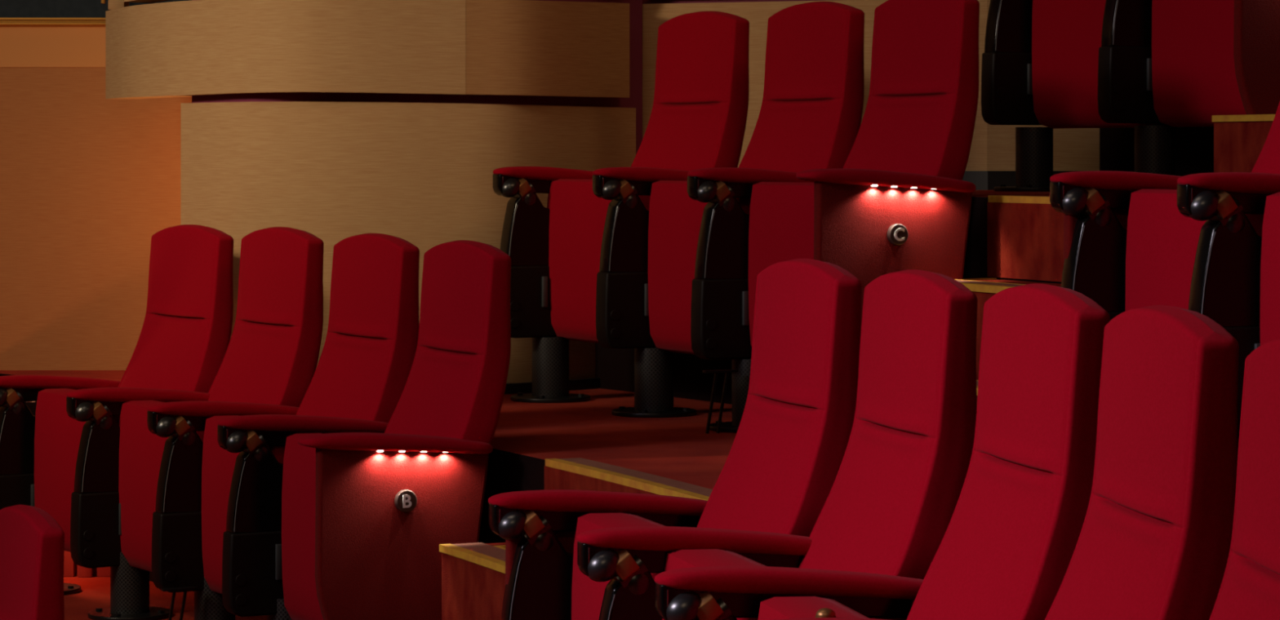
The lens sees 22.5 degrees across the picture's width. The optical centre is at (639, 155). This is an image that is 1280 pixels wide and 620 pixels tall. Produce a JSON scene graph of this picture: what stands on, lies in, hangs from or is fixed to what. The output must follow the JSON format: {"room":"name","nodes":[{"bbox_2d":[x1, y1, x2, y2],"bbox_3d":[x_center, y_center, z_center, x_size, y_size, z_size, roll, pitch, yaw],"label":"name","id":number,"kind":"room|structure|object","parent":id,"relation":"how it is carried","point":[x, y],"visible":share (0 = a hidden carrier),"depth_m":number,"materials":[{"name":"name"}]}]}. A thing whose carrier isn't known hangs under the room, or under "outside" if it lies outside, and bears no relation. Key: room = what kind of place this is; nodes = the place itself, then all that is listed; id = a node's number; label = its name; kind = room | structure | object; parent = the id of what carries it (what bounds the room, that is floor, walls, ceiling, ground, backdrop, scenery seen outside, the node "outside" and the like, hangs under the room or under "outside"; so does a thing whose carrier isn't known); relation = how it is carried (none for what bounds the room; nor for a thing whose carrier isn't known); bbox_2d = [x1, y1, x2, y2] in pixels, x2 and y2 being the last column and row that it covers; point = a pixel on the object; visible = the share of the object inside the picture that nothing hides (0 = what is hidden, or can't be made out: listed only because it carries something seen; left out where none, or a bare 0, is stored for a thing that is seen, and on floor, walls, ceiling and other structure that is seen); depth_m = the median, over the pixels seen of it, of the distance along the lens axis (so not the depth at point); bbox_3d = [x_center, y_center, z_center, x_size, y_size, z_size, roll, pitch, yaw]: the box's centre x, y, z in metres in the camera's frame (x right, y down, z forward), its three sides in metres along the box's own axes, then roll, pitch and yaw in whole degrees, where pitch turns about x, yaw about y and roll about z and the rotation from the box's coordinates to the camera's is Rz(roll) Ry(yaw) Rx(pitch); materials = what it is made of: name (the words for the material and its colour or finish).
{"room":"movie theater auditorium","nodes":[
{"label":"movie theater auditorium","id":0,"kind":"room"},
{"bbox_2d":[63,551,110,577],"bbox_3d":[-2.140,1.067,9.459,2.150,0.340,0.072,0,0,0],"label":"wall","id":1,"kind":"structure","parent":0,"point":[71,569],"depth_m":9.43,"materials":[{"name":"red paint"}]},
{"bbox_2d":[0,0,191,370],"bbox_3d":[-5.000,-0.600,10.308,8.000,4.800,0.124,0,0,0],"label":"wall","id":2,"kind":"structure","parent":0,"point":[88,179],"depth_m":10.25,"materials":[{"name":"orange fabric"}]},
{"bbox_2d":[0,17,105,25],"bbox_3d":[-5.000,-0.426,10.235,8.000,0.023,0.030,0,0,0],"label":"trim","id":3,"kind":"structure","parent":2,"relation":"attached to","point":[3,21],"depth_m":10.22,"materials":[{"name":"gold metal"}]},
{"bbox_2d":[124,0,169,3],"bbox_3d":[-0.789,-0.591,9.422,1.516,0.263,0.576,0,0,0],"label":"wall","id":4,"kind":"structure","parent":0,"point":[125,1],"depth_m":9.64,"materials":[{"name":"beige fabric"}]},
{"bbox_2d":[63,576,266,619],"bbox_3d":[-1.204,1.528,2.201,4.067,0.583,16.146,0,0,0],"label":"platform","id":5,"kind":"object","parent":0,"point":[95,593],"visible":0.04,"depth_m":8.94,"materials":[{"name":"red carpet"}]},
{"bbox_2d":[0,224,233,619],"bbox_3d":[-1.460,0.716,8.926,0.541,1.042,0.816,0,0,-35],"label":"seat","id":6,"kind":"object","parent":5,"relation":"on","point":[62,461],"visible":0.87,"depth_m":8.89,"materials":[{"name":"red fabric"}]},
{"bbox_2d":[34,388,119,552],"bbox_3d":[-1.506,0.882,8.890,0.170,0.451,0.464,0,0,-35],"label":"seat cushion","id":7,"kind":"object","parent":6,"relation":"on","point":[57,436],"depth_m":8.91,"materials":[{"name":"red fabric"}]},
{"bbox_2d":[118,226,324,619],"bbox_3d":[-1.114,0.714,8.392,0.543,1.046,0.670,0,0,-31],"label":"seat","id":8,"kind":"object","parent":5,"relation":"on","point":[268,366],"visible":0.84,"depth_m":8.42,"materials":[{"name":"red fabric"}]},
{"bbox_2d":[118,400,204,572],"bbox_3d":[-1.212,0.882,8.453,0.170,0.451,0.464,0,0,-31],"label":"seat cushion","id":9,"kind":"object","parent":8,"relation":"on","point":[140,451],"depth_m":8.48,"materials":[{"name":"red fabric"}]},
{"bbox_2d":[201,233,419,619],"bbox_3d":[-0.849,0.716,7.919,0.537,1.041,0.571,0,0,-29],"label":"seat","id":10,"kind":"object","parent":5,"relation":"on","point":[357,384],"visible":0.82,"depth_m":7.90,"materials":[{"name":"red fabric"}]},
{"bbox_2d":[201,415,284,594],"bbox_3d":[-0.923,0.882,7.939,0.170,0.451,0.464,0,0,-29],"label":"seat cushion","id":11,"kind":"object","parent":10,"relation":"on","point":[218,464],"depth_m":7.95,"materials":[{"name":"red fabric"}]},
{"bbox_2d":[281,240,511,619],"bbox_3d":[-0.607,0.718,7.430,0.520,1.038,0.497,0,0,-26],"label":"seat","id":12,"kind":"object","parent":5,"relation":"on","point":[366,517],"visible":0.98,"depth_m":7.28,"materials":[{"name":"red fabric"}]},
{"bbox_2d":[281,433,323,619],"bbox_3d":[-0.674,0.882,7.414,0.170,0.451,0.464,0,0,-26],"label":"seat cushion","id":13,"kind":"object","parent":12,"relation":"on","point":[299,475],"depth_m":7.47,"materials":[{"name":"red fabric"}]},
{"bbox_2d":[439,542,505,619],"bbox_3d":[-0.105,1.051,6.636,0.262,0.372,1.240,0,0,-21],"label":"step","id":14,"kind":"structure","parent":5,"relation":"on","point":[473,574],"depth_m":7.00,"materials":[{"name":"reddish-brown polished wood"},{"name":"yellow wood edge trim"}]},
{"bbox_2d":[488,258,862,619],"bbox_3d":[0.071,0.712,5.710,0.555,1.051,0.845,0,0,-17],"label":"seat","id":15,"kind":"object","parent":5,"relation":"on","point":[571,554],"visible":0.91,"depth_m":5.73,"materials":[{"name":"red fabric"}]},
{"bbox_2d":[571,512,665,619],"bbox_3d":[0.019,0.882,5.708,0.170,0.451,0.464,0,0,-17],"label":"seat cushion","id":16,"kind":"object","parent":15,"relation":"on","point":[587,594],"depth_m":5.81,"materials":[{"name":"red fabric"}]},
{"bbox_2d":[654,270,977,619],"bbox_3d":[0.279,0.712,5.107,0.504,1.050,0.713,0,0,1],"label":"seat","id":17,"kind":"object","parent":5,"relation":"on","point":[885,517],"visible":0.94,"depth_m":5.08,"materials":[{"name":"red fabric"}]},
{"bbox_2d":[662,549,765,619],"bbox_3d":[0.168,0.882,5.175,0.170,0.451,0.464,0,0,-14],"label":"seat cushion","id":18,"kind":"object","parent":17,"relation":"on","point":[682,558],"depth_m":5.26,"materials":[{"name":"red fabric"}]},
{"bbox_2d":[757,284,1110,619],"bbox_3d":[0.358,0.711,4.523,0.545,1.051,0.606,0,0,-12],"label":"seat","id":19,"kind":"object","parent":5,"relation":"on","point":[1006,550],"visible":0.95,"depth_m":4.56,"materials":[{"name":"red fabric"}]},
{"bbox_2d":[757,596,869,619],"bbox_3d":[0.293,0.882,4.582,0.170,0.451,0.464,0,0,-12],"label":"seat cushion","id":20,"kind":"object","parent":19,"relation":"on","point":[776,607],"depth_m":4.69,"materials":[{"name":"red fabric"}]},
{"bbox_2d":[1044,305,1239,619],"bbox_3d":[0.443,0.713,3.961,0.523,1.047,0.599,0,0,-7],"label":"seat","id":21,"kind":"object","parent":5,"relation":"on","point":[1153,543],"visible":0.95,"depth_m":3.94,"materials":[{"name":"red fabric"}]},
{"bbox_2d":[1208,338,1279,619],"bbox_3d":[0.508,0.716,3.398,0.522,1.041,0.590,0,0,-5],"label":"seat","id":22,"kind":"object","parent":5,"relation":"on","point":[1250,588],"visible":1,"depth_m":3.58,"materials":[{"name":"red fabric"}]},
{"bbox_2d":[105,0,465,99],"bbox_3d":[-1.127,-0.312,9.417,1.333,0.278,0.388,0,0,31],"label":"wall","id":23,"kind":"structure","parent":0,"point":[199,47],"depth_m":9.16,"materials":[{"name":"beige light wood"}]},
{"bbox_2d":[107,0,128,10],"bbox_3d":[-1.621,-0.495,10.000,0.050,0.090,0.100,0,0,0],"label":"trim","id":24,"kind":"structure","parent":23,"relation":"attached to","point":[112,4],"depth_m":9.95,"materials":[{"name":"beige fabric"}]},
{"bbox_2d":[0,370,736,591],"bbox_3d":[-0.215,1.252,2.188,4.373,1.135,17.679,0,0,0],"label":"platform","id":25,"kind":"object","parent":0,"point":[526,434],"visible":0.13,"depth_m":7.76,"materials":[{"name":"red carpet"}]},
{"bbox_2d":[492,11,749,417],"bbox_3d":[-0.016,0.141,8.804,0.573,1.087,0.802,0,0,-30],"label":"seat","id":26,"kind":"object","parent":25,"relation":"on","point":[580,262],"visible":0.87,"depth_m":8.86,"materials":[{"name":"red fabric"}]},
{"bbox_2d":[546,178,650,343],"bbox_3d":[-0.081,0.291,8.833,0.170,0.451,0.464,0,0,-30],"label":"seat cushion","id":27,"kind":"object","parent":26,"relation":"on","point":[576,217],"depth_m":8.85,"materials":[{"name":"red fabric"}]},
{"bbox_2d":[544,457,712,501],"bbox_3d":[0.050,0.778,6.676,0.103,0.194,1.212,0,0,-21],"label":"step","id":28,"kind":"structure","parent":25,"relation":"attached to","point":[571,473],"depth_m":6.92,"materials":[{"name":"reddish-brown polished wood"},{"name":"yellow wood edge trim"}]},
{"bbox_2d":[648,1,864,433],"bbox_3d":[0.275,0.141,8.246,0.541,1.087,0.604,0,0,-27],"label":"seat","id":29,"kind":"object","parent":25,"relation":"on","point":[810,117],"visible":0.84,"depth_m":8.24,"materials":[{"name":"red fabric"}]},
{"bbox_2d":[648,180,751,354],"bbox_3d":[0.196,0.291,8.283,0.170,0.451,0.464,0,0,-27],"label":"seat cushion","id":30,"kind":"object","parent":29,"relation":"on","point":[675,219],"depth_m":8.33,"materials":[{"name":"red fabric"}]},
{"bbox_2d":[748,0,979,346],"bbox_3d":[0.512,0.139,7.768,0.562,1.091,0.611,0,0,-26],"label":"seat","id":31,"kind":"object","parent":25,"relation":"on","point":[900,200],"visible":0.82,"depth_m":7.75,"materials":[{"name":"red fabric"}]},
{"bbox_2d":[748,182,813,346],"bbox_3d":[0.441,0.291,7.815,0.170,0.451,0.464,0,0,-26],"label":"seat cushion","id":32,"kind":"object","parent":31,"relation":"on","point":[781,214],"depth_m":7.85,"materials":[{"name":"red fabric"}]},
{"bbox_2d":[976,373,978,399],"bbox_3d":[0.736,0.586,6.962,0.263,0.199,1.332,0,0,-21],"label":"step","id":33,"kind":"structure","parent":25,"relation":"on","point":[977,374],"depth_m":6.88,"materials":[{"name":"brown wood"}]},
{"bbox_2d":[954,278,1239,453],"bbox_3d":[0.960,0.488,7.048,0.263,0.394,1.357,0,0,-21],"label":"step","id":34,"kind":"structure","parent":25,"relation":"on","point":[984,289],"depth_m":7.25,"materials":[{"name":"brown wood"}]},
{"bbox_2d":[1049,101,1279,438],"bbox_3d":[1.143,0.143,6.103,0.539,1.085,0.782,0,0,-17],"label":"seat","id":35,"kind":"object","parent":25,"relation":"on","point":[1132,240],"visible":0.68,"depth_m":6.11,"materials":[{"name":"red fabric"}]},
{"bbox_2d":[1124,189,1263,311],"bbox_3d":[1.091,0.291,6.088,0.170,0.451,0.464,0,0,-17],"label":"seat cushion","id":36,"kind":"object","parent":35,"relation":"on","point":[1161,242],"depth_m":6.14,"materials":[{"name":"red fabric"}]},
{"bbox_2d":[1259,192,1279,346],"bbox_3d":[1.315,0.143,5.485,0.539,1.085,0.623,0,0,-14],"label":"seat","id":37,"kind":"object","parent":25,"relation":"on","point":[1269,322],"visible":0.6,"depth_m":5.70,"materials":[{"name":"red fabric"}]},
{"bbox_2d":[180,0,642,383],"bbox_3d":[-0.640,-0.181,9.393,1.384,2.837,0.414,0,0,-9],"label":"wall","id":38,"kind":"structure","parent":0,"point":[419,174],"depth_m":9.21,"materials":[{"name":"beige paint"}]},
{"bbox_2d":[504,377,599,394],"bbox_3d":[-0.266,0.670,9.350,0.668,0.030,0.084,0,0,-37],"label":"baseboard","id":39,"kind":"structure","parent":38,"relation":"attached to","point":[592,383],"depth_m":9.37,"materials":[{"name":"black"}]},
{"bbox_2d":[465,0,629,97],"bbox_3d":[-0.276,-0.310,9.362,0.582,0.279,0.150,0,0,-37],"label":"wall","id":40,"kind":"structure","parent":0,"point":[513,47],"depth_m":9.27,"materials":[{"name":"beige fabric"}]},
{"bbox_2d":[642,0,839,4],"bbox_3d":[2.996,-1.000,9.562,6.007,1.200,0.484,0,0,0],"label":"wall","id":41,"kind":"structure","parent":0,"point":[644,2],"depth_m":9.65,"materials":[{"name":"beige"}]},
{"bbox_2d":[595,190,1061,404],"bbox_3d":[0.775,0.960,2.175,4.680,1.720,19.212,0,0,0],"label":"platform","id":42,"kind":"object","parent":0,"point":[615,368],"visible":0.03,"depth_m":8.97,"materials":[{"name":"red carpet"}]},
{"bbox_2d":[987,195,1063,282],"bbox_3d":[1.111,0.193,7.085,0.094,0.194,1.325,0,0,-21],"label":"step","id":43,"kind":"structure","parent":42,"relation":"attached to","point":[1025,234],"depth_m":7.53,"materials":[{"name":"red golden-yellow varnished wood"}]},
{"bbox_2d":[981,0,1174,191],"bbox_3d":[1.304,-0.445,8.739,0.539,1.090,0.783,0,0,-27],"label":"seat","id":44,"kind":"object","parent":42,"relation":"on","point":[1052,64],"visible":0.7,"depth_m":8.72,"materials":[{"name":"red fabric"}]},
{"bbox_2d":[1031,0,1155,128],"bbox_3d":[1.256,-0.299,8.714,0.170,0.451,0.464,0,0,-27],"label":"seat cushion","id":45,"kind":"object","parent":44,"relation":"on","point":[1067,34],"depth_m":8.73,"materials":[{"name":"red fabric"}]},
{"bbox_2d":[1151,0,1279,127],"bbox_3d":[1.574,-0.445,8.193,0.548,1.090,0.573,0,0,-25],"label":"seat","id":46,"kind":"object","parent":42,"relation":"on","point":[1210,58],"visible":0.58,"depth_m":8.12,"materials":[{"name":"red fabric"}]},
{"bbox_2d":[1212,114,1275,173],"bbox_3d":[1.801,0.001,7.374,0.264,0.199,1.450,0,0,-21],"label":"step","id":47,"kind":"structure","parent":42,"relation":"on","point":[1239,140],"depth_m":7.89,"materials":[{"name":"brown wood"}]},
{"bbox_2d":[642,0,1099,171],"bbox_3d":[2.996,0.391,9.512,6.007,1.692,0.484,0,0,0],"label":"wall","id":48,"kind":"structure","parent":0,"point":[993,148],"depth_m":9.41,"materials":[{"name":"beige light wood"}]},
{"bbox_2d":[962,171,1071,190],"bbox_3d":[3.227,0.072,9.419,5.551,0.055,0.279,0,0,-1],"label":"baseboard","id":49,"kind":"structure","parent":48,"relation":"attached to","point":[983,180],"depth_m":9.25,"materials":[{"name":"black"}]},
{"bbox_3d":[-1.000,1.850,4.000,26.000,0.100,24.000,0,0,0],"label":"floor","id":50,"kind":"structure","parent":0,"visible":0},
{"bbox_2d":[0,504,64,619],"bbox_3d":[-1.508,1.270,6.674,0.540,1.060,0.782,0,0,-24],"label":"seat","id":51,"kind":"object","parent":50,"relation":"on","point":[32,542],"visible":1,"depth_m":6.64,"materials":[{"name":"red fabric"}]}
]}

